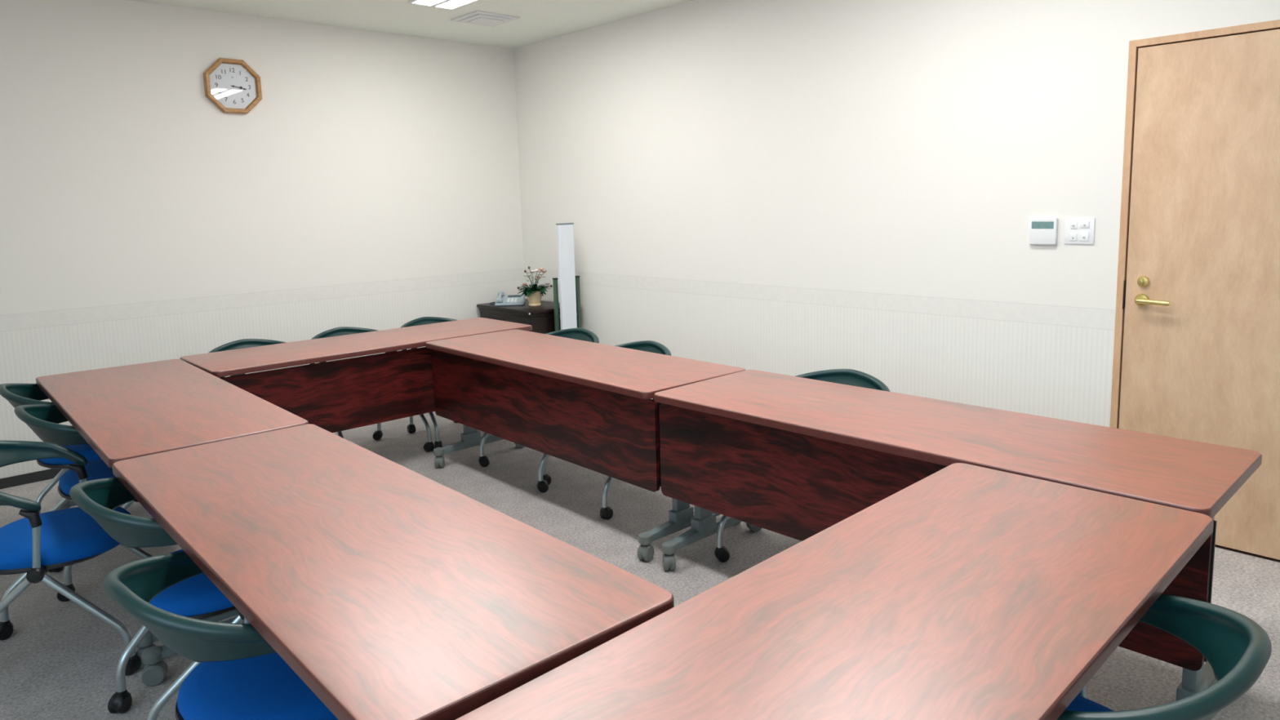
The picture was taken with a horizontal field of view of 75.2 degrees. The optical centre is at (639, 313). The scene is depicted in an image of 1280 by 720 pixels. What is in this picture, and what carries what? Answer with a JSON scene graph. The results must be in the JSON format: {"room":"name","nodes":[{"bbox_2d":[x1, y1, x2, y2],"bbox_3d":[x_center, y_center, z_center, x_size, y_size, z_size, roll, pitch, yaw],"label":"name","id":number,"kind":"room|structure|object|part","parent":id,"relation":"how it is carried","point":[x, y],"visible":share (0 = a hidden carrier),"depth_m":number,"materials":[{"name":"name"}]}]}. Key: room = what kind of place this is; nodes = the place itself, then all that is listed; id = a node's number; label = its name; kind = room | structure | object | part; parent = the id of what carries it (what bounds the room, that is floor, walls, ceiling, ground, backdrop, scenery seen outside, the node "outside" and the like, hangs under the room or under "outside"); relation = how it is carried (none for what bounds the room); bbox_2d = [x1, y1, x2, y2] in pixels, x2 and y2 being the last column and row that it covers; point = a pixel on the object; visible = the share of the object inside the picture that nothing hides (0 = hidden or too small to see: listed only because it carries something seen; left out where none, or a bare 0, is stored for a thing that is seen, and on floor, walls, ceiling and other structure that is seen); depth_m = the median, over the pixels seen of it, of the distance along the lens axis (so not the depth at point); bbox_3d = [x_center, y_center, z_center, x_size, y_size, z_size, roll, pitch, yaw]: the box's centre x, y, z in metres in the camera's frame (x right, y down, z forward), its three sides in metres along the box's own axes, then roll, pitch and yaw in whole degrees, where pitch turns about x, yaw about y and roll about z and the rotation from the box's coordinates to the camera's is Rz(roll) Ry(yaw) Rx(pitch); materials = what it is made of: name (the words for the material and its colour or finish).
{"room":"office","nodes":[
{"label":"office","id":0,"kind":"room"},
{"bbox_2d":[0,0,524,478],"bbox_3d":[-3.002,-0.437,4.722,5.753,2.617,0.100,-9,10,-42],"label":"wall","id":1,"kind":"structure","parent":0,"point":[373,180],"depth_m":5.07,"materials":[{"name":"paint"}]},
{"bbox_2d":[0,468,69,488],"bbox_3d":[-2.931,0.837,4.854,5.553,0.055,0.008,-9,10,-42],"label":"baseboard","id":2,"kind":"structure","parent":1,"relation":"attached to","point":[14,481],"depth_m":4.50,"materials":[{"name":"plastic"}]},
{"bbox_2d":[203,57,262,113],"bbox_3d":[-2.462,-1.376,5.030,0.318,0.318,0.036,-9,10,-42],"label":"wall clock","id":3,"kind":"object","parent":1,"relation":"attached to","point":[231,85],"visible":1,"depth_m":5.03,"materials":[{"name":"brown wood"}]},
{"bbox_2d":[130,0,693,48],"bbox_3d":[-0.361,-1.468,1.676,5.753,0.100,7.966,-9,10,-42],"label":"ceiling","id":4,"kind":"structure","parent":0,"point":[540,20],"depth_m":5.17,"materials":[{"name":"white paint"}]},
{"bbox_2d":[407,0,479,9],"bbox_3d":[-0.824,-1.780,4.493,0.300,0.010,1.240,-9,10,-42],"label":"recessed light","id":5,"kind":"object","parent":4,"relation":"in","point":[446,4],"visible":1,"depth_m":4.88,"materials":[{"name":"white plastic"}]},
{"bbox_2d":[450,9,519,26],"bbox_3d":[-0.992,-1.880,5.321,0.320,0.024,0.320,-9,10,-42],"label":"ceiling vent","id":6,"kind":"object","parent":4,"relation":"in","point":[476,17],"visible":1,"depth_m":5.27,"materials":[{"name":"white metal"}]},
{"bbox_3d":[-0.991,-1.875,5.322,0.250,0.014,0.250,-9,10,-42],"label":"diffuser plate","id":7,"kind":"part","parent":6,"relation":"part of","materials":[{"name":"white metal"}]},
{"bbox_2d":[0,411,1279,719],"bbox_3d":[-0.288,1.224,2.039,5.753,0.100,7.966,-9,10,-42],"label":"floor","id":8,"kind":"structure","parent":0,"point":[60,660],"depth_m":3.17,"materials":[{"name":"carpet"}]},
{"bbox_2d":[0,383,101,513],"bbox_3d":[-2.504,0.635,3.760,0.576,0.724,0.560,-8,10,-38],"label":"chair","id":9,"kind":"object","parent":8,"relation":"on","point":[17,394],"visible":0.21,"depth_m":3.60,"materials":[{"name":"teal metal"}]},
{"bbox_3d":[-2.594,0.371,3.658,0.366,0.172,0.552,-8,10,-38],"label":"backrest","id":10,"kind":"part","parent":9,"relation":"part of","materials":[{"name":"green plastic"}]},
{"bbox_3d":[-2.696,0.782,3.883,0.252,0.311,0.085,-8,10,-38],"label":"leg","id":11,"kind":"part","parent":9,"relation":"part of","materials":[{"name":"metal"}]},
{"bbox_3d":[-2.445,0.818,3.570,0.260,0.311,0.024,-5,8,-23],"label":"leg","id":12,"kind":"part","parent":9,"relation":"part of","materials":[{"name":"metal"}]},
{"bbox_3d":[-2.482,0.601,3.774,0.416,0.067,0.443,-8,10,-38],"label":"seat","id":13,"kind":"part","parent":9,"relation":"part of","materials":[{"name":"blue fabric"}]},
{"bbox_2d":[13,404,138,601],"bbox_3d":[-2.114,0.681,3.340,0.576,0.724,0.560,-8,10,-40],"label":"chair","id":14,"kind":"object","parent":8,"relation":"on","point":[44,420],"visible":0.37,"depth_m":3.16,"materials":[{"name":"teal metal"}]},
{"bbox_3d":[-2.201,0.417,3.235,0.366,0.172,0.552,-8,10,-40],"label":"backrest","id":15,"kind":"part","parent":14,"relation":"part of","materials":[{"name":"green plastic"}]},
{"bbox_3d":[-2.093,0.647,3.355,0.416,0.067,0.443,-8,10,-40],"label":"seat","id":16,"kind":"part","parent":14,"relation":"part of","materials":[{"name":"blue fabric"}]},
{"bbox_3d":[-2.045,0.863,3.152,0.252,0.311,0.085,-8,10,-40],"label":"leg","id":17,"kind":"part","parent":14,"relation":"part of","materials":[{"name":"metal"}]},
{"bbox_2d":[0,440,153,675],"bbox_3d":[-1.938,0.761,2.716,0.576,0.724,0.560,-4,8,-19],"label":"chair","id":18,"kind":"object","parent":8,"relation":"on","point":[36,544],"visible":0.81,"depth_m":2.60,"materials":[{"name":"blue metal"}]},
{"bbox_3d":[-2.085,0.899,2.896,0.260,0.311,0.024,-7,9,-34],"label":"leg","id":19,"kind":"part","parent":18,"relation":"part of","materials":[{"name":"metal"}]},
{"bbox_3d":[-1.952,0.946,2.520,0.260,0.311,0.024,-2,8,-4],"label":"leg","id":20,"kind":"part","parent":18,"relation":"part of","materials":[{"name":"metal"}]},
{"bbox_3d":[-1.817,0.705,2.500,0.037,0.169,0.021,-4,8,-19],"label":"arm post","id":21,"kind":"part","parent":18,"relation":"part of","materials":[{"name":"silver metal"}]},
{"bbox_3d":[-2.046,0.493,2.644,0.366,0.172,0.552,-4,8,-19],"label":"backrest","id":22,"kind":"part","parent":18,"relation":"part of","materials":[{"name":"green plastic"}]},
{"bbox_3d":[-1.912,0.727,2.721,0.416,0.067,0.443,-4,8,-19],"label":"seat","id":23,"kind":"part","parent":18,"relation":"part of","materials":[{"name":"blue fabric"}]},
{"bbox_3d":[-1.973,0.649,2.941,0.037,0.169,0.021,-4,8,-19],"label":"arm post","id":24,"kind":"part","parent":18,"relation":"part of","materials":[{"name":"silver metal"}]},
{"bbox_3d":[-1.700,0.934,2.558,0.235,0.311,0.024,-3,8,-14],"label":"leg","id":25,"kind":"part","parent":18,"relation":"part of","materials":[{"name":"metal"}]},
{"bbox_3d":[-1.864,0.876,3.020,0.236,0.311,0.024,-5,8,-24],"label":"leg","id":26,"kind":"part","parent":18,"relation":"part of","materials":[{"name":"metal"}]},
{"bbox_2d":[69,477,244,719],"bbox_3d":[-1.249,0.787,2.385,0.576,0.724,0.560,-9,10,-42],"label":"chair","id":27,"kind":"object","parent":8,"relation":"on","point":[196,597],"visible":0.35,"depth_m":2.20,"materials":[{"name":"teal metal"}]},
{"bbox_3d":[-1.334,0.523,2.277,0.366,0.172,0.552,-9,10,-42],"label":"backrest","id":28,"kind":"part","parent":27,"relation":"part of","materials":[{"name":"green plastic"}]},
{"bbox_3d":[-1.448,0.936,2.492,0.024,0.311,0.260,3,9,32],"label":"leg","id":29,"kind":"part","parent":27,"relation":"part of","materials":[{"name":"metal"}]},
{"bbox_3d":[-1.229,0.752,2.401,0.416,0.067,0.443,-9,10,-42],"label":"seat","id":30,"kind":"part","parent":27,"relation":"part of","materials":[{"name":"blue fabric"}]},
{"bbox_3d":[-1.173,0.968,2.200,0.260,0.311,0.024,-6,9,-28],"label":"leg","id":31,"kind":"part","parent":27,"relation":"part of","materials":[{"name":"metal"}]},
{"bbox_2d":[35,359,308,668],"bbox_3d":[-1.950,0.680,3.404,0.612,0.700,1.806,-8,10,-41],"label":"folding table","id":32,"kind":"object","parent":8,"relation":"on","point":[134,411],"visible":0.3,"depth_m":3.12,"materials":[{"name":"laminate"}]},
{"bbox_2d":[102,551,337,719],"bbox_3d":[-0.806,0.849,1.840,0.560,0.724,0.576,5,10,42],"label":"chair","id":33,"kind":"object","parent":8,"relation":"on","point":[238,675],"visible":0.5,"depth_m":1.71,"materials":[{"name":"green plastic"}]},
{"bbox_3d":[-0.884,0.586,1.725,0.552,0.172,0.366,5,10,42],"label":"backrest","id":34,"kind":"part","parent":33,"relation":"part of","materials":[{"name":"green plastic"}]},
{"bbox_3d":[-0.952,0.746,2.022,0.021,0.169,0.037,5,10,41],"label":"arm post","id":35,"kind":"part","parent":33,"relation":"part of","materials":[{"name":"silver metal"}]},
{"bbox_3d":[-0.788,0.814,1.858,0.443,0.067,0.416,5,10,42],"label":"seat","id":36,"kind":"part","parent":33,"relation":"part of","materials":[{"name":"blue fabric"}]},
{"bbox_2d":[208,338,313,364],"bbox_3d":[-2.015,0.524,4.486,0.560,0.724,0.576,-9,11,-43],"label":"chair","id":37,"kind":"object","parent":8,"relation":"on","point":[245,343],"visible":0.06,"depth_m":4.63,"materials":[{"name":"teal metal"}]},
{"bbox_2d":[179,317,532,432],"bbox_3d":[-1.493,0.495,4.689,1.806,0.700,0.612,-9,10,-42],"label":"folding table","id":38,"kind":"object","parent":8,"relation":"on","point":[342,394],"visible":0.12,"depth_m":4.36,"materials":[{"name":"paint"}]},
{"bbox_3d":[-1.333,0.392,4.497,1.798,0.370,0.018,-9,10,-42],"label":"modesty panel","id":39,"kind":"part","parent":38,"relation":"part of","materials":[{"name":"laminate"}]},
{"bbox_2d":[311,326,434,452],"bbox_3d":[-1.612,0.463,4.860,0.560,0.724,0.576,-9,11,-43],"label":"chair","id":40,"kind":"object","parent":8,"relation":"on","point":[428,446],"visible":0.23,"depth_m":4.97,"materials":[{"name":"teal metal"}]},
{"bbox_3d":[-1.674,0.659,4.597,0.024,0.311,0.235,-8,10,-38],"label":"leg","id":41,"kind":"part","parent":40,"relation":"part of","materials":[{"name":"metal"}]},
{"bbox_3d":[-1.692,0.179,4.899,0.552,0.172,0.366,-9,11,-43],"label":"backrest","id":42,"kind":"part","parent":40,"relation":"part of","materials":[{"name":"green plastic"}]},
{"bbox_3d":[-1.525,0.589,5.083,0.260,0.311,0.024,3,9,31],"label":"leg","id":43,"kind":"part","parent":40,"relation":"part of","materials":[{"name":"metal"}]},
{"bbox_3d":[-1.318,0.604,4.934,0.236,0.311,0.024,5,10,41],"label":"leg","id":44,"kind":"part","parent":40,"relation":"part of","materials":[{"name":"metal"}]},
{"bbox_2d":[111,424,674,719],"bbox_3d":[-0.737,0.830,2.058,0.612,0.700,1.806,-8,10,-42],"label":"folding table","id":45,"kind":"object","parent":8,"relation":"on","point":[391,592],"visible":0.94,"depth_m":1.67,"materials":[{"name":"paint"}]},
{"bbox_2d":[400,316,457,448],"bbox_3d":[-1.199,0.403,5.223,0.560,0.724,0.576,-9,11,-43],"label":"chair","id":46,"kind":"object","parent":8,"relation":"on","point":[424,320],"visible":0.2,"depth_m":5.29,"materials":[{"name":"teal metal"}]},
{"bbox_3d":[-1.402,0.574,5.171,0.024,0.311,0.260,-6,9,-28],"label":"leg","id":47,"kind":"part","parent":46,"relation":"part of","materials":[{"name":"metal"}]},
{"bbox_3d":[-1.279,0.119,5.262,0.552,0.172,0.366,-9,11,-43],"label":"backrest","id":48,"kind":"part","parent":46,"relation":"part of","materials":[{"name":"green plastic"}]},
{"bbox_3d":[-1.261,0.599,4.960,0.024,0.311,0.235,-8,10,-38],"label":"leg","id":49,"kind":"part","parent":46,"relation":"part of","materials":[{"name":"metal"}]},
{"bbox_2d":[476,298,559,333],"bbox_3d":[-0.834,0.275,6.238,0.462,0.687,0.705,-9,10,-42],"label":"base cabinet","id":50,"kind":"object","parent":8,"relation":"on","point":[541,318],"visible":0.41,"depth_m":5.95,"materials":[{"name":"brown wood"}]},
{"bbox_3d":[-1.088,0.288,6.219,0.010,0.520,0.310,-9,10,-42],"label":"door","id":51,"kind":"part","parent":50,"relation":"part of","materials":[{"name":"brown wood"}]},
{"bbox_2d":[489,291,525,306],"bbox_3d":[-0.999,-0.115,6.249,0.260,0.090,0.238,-2,8,-5],"label":"desk telephone","id":52,"kind":"object","parent":50,"relation":"on","point":[502,300],"visible":0.99,"depth_m":6.19,"materials":[{"name":"white plastic"}]},
{"bbox_3d":[-0.872,0.313,5.988,0.010,0.520,0.310,-9,10,-42],"label":"door","id":53,"kind":"part","parent":50,"relation":"part of","materials":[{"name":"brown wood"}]},
{"bbox_3d":[-0.837,-0.029,6.204,0.426,0.024,0.681,-9,10,-42],"label":"cornice","id":54,"kind":"part","parent":50,"relation":"part of","materials":[{"name":"brown wood"}]},
{"bbox_2d":[516,266,552,306],"bbox_3d":[-0.772,-0.200,6.077,0.258,0.293,0.210,-1,8,0],"label":"potted plant","id":55,"kind":"object","parent":50,"relation":"on","point":[534,293],"visible":1,"depth_m":6.06,"materials":[{"name":"green plant"}]},
{"bbox_3d":[-0.774,-0.112,6.096,0.134,0.114,0.134,-9,10,-42],"label":"pot","id":56,"kind":"part","parent":55,"relation":"part of","materials":[{"name":"beige ceramic"}]},
{"bbox_2d":[478,328,599,484],"bbox_3d":[-0.511,0.473,4.563,0.560,0.724,0.576,5,10,42],"label":"chair","id":57,"kind":"object","parent":8,"relation":"on","point":[581,334],"visible":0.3,"depth_m":4.63,"materials":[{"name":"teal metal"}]},
{"bbox_3d":[-0.798,0.631,4.629,0.235,0.311,0.024,-9,10,-42],"label":"leg","id":58,"kind":"part","parent":57,"relation":"part of","materials":[{"name":"metal"}]},
{"bbox_3d":[-0.431,0.665,4.301,0.024,0.311,0.236,4,10,37],"label":"leg","id":59,"kind":"part","parent":57,"relation":"part of","materials":[{"name":"metal"}]},
{"bbox_3d":[-0.448,0.186,4.603,0.552,0.172,0.366,5,10,42],"label":"backrest","id":60,"kind":"part","parent":57,"relation":"part of","materials":[{"name":"green plastic"}]},
{"bbox_2d":[555,222,577,329],"bbox_3d":[-0.508,0.008,5.898,0.136,1.290,0.028,-9,10,-42],"label":"panel","id":61,"kind":"object","parent":8,"relation":"on","point":[565,233],"visible":0.52,"depth_m":5.85,"materials":[{"name":"paint"}]},
{"bbox_3d":[-0.508,0.008,5.898,0.136,1.290,0.028,-9,10,-42],"label":"trim","id":62,"kind":"part","parent":61,"relation":"part of","materials":[{"name":"paint"}]},
{"bbox_2d":[552,275,581,331],"bbox_3d":[-0.514,0.189,5.981,0.228,0.908,0.030,-9,10,-42],"label":"chalkboard","id":63,"kind":"object","parent":8,"relation":"on","point":[557,317],"visible":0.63,"depth_m":5.90,"materials":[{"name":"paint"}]},
{"bbox_3d":[-0.586,0.204,5.915,0.026,0.900,0.026,-9,10,-42],"label":"post","id":64,"kind":"part","parent":63,"relation":"part of","materials":[{"name":"metal"}]},
{"bbox_3d":[-0.512,0.273,5.992,0.172,0.500,0.012,-9,10,-42],"label":"felt panel","id":65,"kind":"part","parent":63,"relation":"part of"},
{"bbox_3d":[-0.441,0.182,6.048,0.026,0.900,0.026,-9,10,-42],"label":"post","id":66,"kind":"part","parent":63,"relation":"part of","materials":[{"name":"green paint"}]},
{"bbox_2d":[425,328,746,561],"bbox_3d":[-0.349,0.545,4.089,0.612,0.700,1.806,-8,10,-41],"label":"folding table","id":67,"kind":"object","parent":8,"relation":"on","point":[588,405],"visible":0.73,"depth_m":3.76,"materials":[{"name":"paint"}]},
{"bbox_3d":[-0.964,0.455,4.666,0.075,0.527,0.032,-8,10,-41],"label":"leg","id":68,"kind":"part","parent":67,"relation":"part of","materials":[{"name":"paint"}]},
{"bbox_3d":[-0.532,0.450,3.913,0.018,0.370,1.798,-8,10,-41],"label":"modesty panel","id":69,"kind":"part","parent":67,"relation":"part of","materials":[{"name":"laminate"}]},
{"bbox_3d":[0.165,0.594,3.416,0.075,0.527,0.032,-8,10,-41],"label":"leg","id":70,"kind":"part","parent":67,"relation":"part of","materials":[{"name":"paint"}]},
{"bbox_2d":[537,340,671,519],"bbox_3d":[-0.136,0.527,4.088,0.576,0.724,0.560,-8,10,-40],"label":"chair","id":71,"kind":"object","parent":8,"relation":"on","point":[606,512],"visible":0.22,"depth_m":4.13,"materials":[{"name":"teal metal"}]},
{"bbox_3d":[-0.415,0.680,4.189,0.235,0.311,0.024,-7,9,-35],"label":"leg","id":72,"kind":"part","parent":71,"relation":"part of","materials":[{"name":"metal"}]},
{"bbox_3d":[-0.090,0.721,3.819,0.024,0.311,0.236,6,11,44],"label":"leg","id":73,"kind":"part","parent":71,"relation":"part of","materials":[{"name":"metal"}]},
{"bbox_3d":[-0.063,0.241,4.119,0.366,0.172,0.552,-8,10,-40],"label":"backrest","id":74,"kind":"part","parent":71,"relation":"part of","materials":[{"name":"green plastic"}]},
{"bbox_2d":[714,368,890,562],"bbox_3d":[0.677,0.618,3.255,0.576,0.724,0.560,-9,11,-43],"label":"chair","id":75,"kind":"object","parent":8,"relation":"on","point":[844,376],"visible":0.18,"depth_m":3.35,"materials":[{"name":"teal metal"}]},
{"bbox_3d":[0.394,0.772,3.343,0.235,0.311,0.024,-8,10,-38],"label":"leg","id":76,"kind":"part","parent":75,"relation":"part of","materials":[{"name":"metal"}]},
{"bbox_3d":[0.746,0.331,3.290,0.366,0.172,0.552,-9,11,-43],"label":"backrest","id":77,"kind":"part","parent":75,"relation":"part of","materials":[{"name":"green plastic"}]},
{"bbox_2d":[456,462,1213,719],"bbox_3d":[0.433,0.874,1.493,1.806,0.700,0.612,-9,11,-43],"label":"folding table","id":78,"kind":"object","parent":8,"relation":"on","point":[966,592],"visible":1,"depth_m":1.44,"materials":[{"name":"paint"}]},
{"bbox_2d":[653,369,1262,701],"bbox_3d":[0.883,0.690,2.768,0.612,0.700,1.806,-9,11,-43],"label":"folding table","id":79,"kind":"object","parent":8,"relation":"on","point":[794,457],"visible":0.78,"depth_m":2.65,"materials":[{"name":"paint"}]},
{"bbox_3d":[0.251,0.603,3.326,0.075,0.527,0.032,-9,11,-43],"label":"leg","id":80,"kind":"part","parent":79,"relation":"part of","materials":[{"name":"paint"}]},
{"bbox_3d":[1.417,0.736,2.111,0.075,0.527,0.032,-9,11,-43],"label":"leg","id":81,"kind":"part","parent":79,"relation":"part of","materials":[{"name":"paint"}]},
{"bbox_2d":[1057,594,1271,719],"bbox_3d":[0.763,0.850,1.515,0.560,0.724,0.576,-9,11,-43],"label":"chair","id":82,"kind":"object","parent":8,"relation":"on","point":[1237,650],"visible":0.56,"depth_m":1.40,"materials":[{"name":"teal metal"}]},
{"bbox_3d":[0.898,0.740,1.699,0.021,0.169,0.037,-9,11,-43],"label":"arm post","id":83,"kind":"part","parent":82,"relation":"part of","materials":[{"name":"silver metal"}]},
{"bbox_3d":[0.742,0.817,1.531,0.443,0.067,0.416,-9,11,-43],"label":"seat","id":84,"kind":"part","parent":82,"relation":"part of","materials":[{"name":"blue fabric"}]},
{"bbox_2d":[513,0,1279,426],"bbox_3d":[1.745,-0.434,3.757,0.100,2.617,7.766,-9,10,-42],"label":"wall","id":85,"kind":"structure","parent":0,"point":[793,188],"depth_m":4.32,"materials":[{"name":"paint"}]},
{"bbox_2d":[1029,217,1057,244],"bbox_3d":[1.772,-0.362,3.649,0.022,0.116,0.114,-9,10,-42],"label":"wall thermostat","id":86,"kind":"object","parent":85,"relation":"attached to","point":[1042,230],"visible":1,"depth_m":3.64,"materials":[{"name":"white plastic"}]},
{"bbox_2d":[1063,217,1095,244],"bbox_3d":[1.875,-0.352,3.546,0.012,0.113,0.120,-9,10,-42],"label":"switch plate","id":87,"kind":"object","parent":85,"relation":"attached to","point":[1077,230],"visible":1,"depth_m":3.54,"materials":[{"name":"white plastic"}]},
{"bbox_2d":[1069,233,1076,240],"bbox_3d":[1.859,-0.328,3.564,0.004,0.032,0.028,-9,10,-42],"label":"rocker switch","id":88,"kind":"object","parent":87,"relation":"attached to","point":[1073,237],"depth_m":3.56,"materials":[{"name":"white plastic"}]},
{"bbox_2d":[1070,221,1077,228],"bbox_3d":[1.857,-0.379,3.557,0.004,0.032,0.028,-9,10,-42],"label":"rocker switch","id":89,"kind":"object","parent":87,"relation":"attached to","point":[1073,224],"depth_m":3.55,"materials":[{"name":"white plastic"}]},
{"bbox_2d":[1079,232,1088,240],"bbox_3d":[1.889,-0.326,3.532,0.004,0.036,0.036,-9,10,-42],"label":"rocker switch","id":90,"kind":"object","parent":87,"relation":"attached to","point":[1082,236],"depth_m":3.53,"materials":[{"name":"white plastic"}]},
{"bbox_2d":[1080,221,1089,227],"bbox_3d":[1.887,-0.378,3.525,0.004,0.028,0.036,-9,10,-42],"label":"rocker switch","id":91,"kind":"object","parent":87,"relation":"attached to","point":[1082,224],"depth_m":3.52,"materials":[{"name":"white plastic"}]},
{"bbox_2d":[1109,19,1279,562],"bbox_3d":[2.315,-0.063,3.153,0.158,2.013,0.906,-9,10,-42],"label":"door","id":92,"kind":"structure","parent":85,"relation":"in","point":[1197,345],"depth_m":3.23,"materials":[{"name":"brown wood"}]},
{"bbox_3d":[2.017,-0.079,3.456,0.025,0.120,0.005,-9,10,-42],"label":"strike plate","id":93,"kind":"part","parent":92,"relation":"part of","materials":[{"name":"gold metal"}]},
{"bbox_3d":[2.066,-0.048,3.355,0.060,0.053,0.138,-9,10,-42],"label":"handle","id":94,"kind":"part","parent":92,"relation":"part of","materials":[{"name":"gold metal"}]}
]}

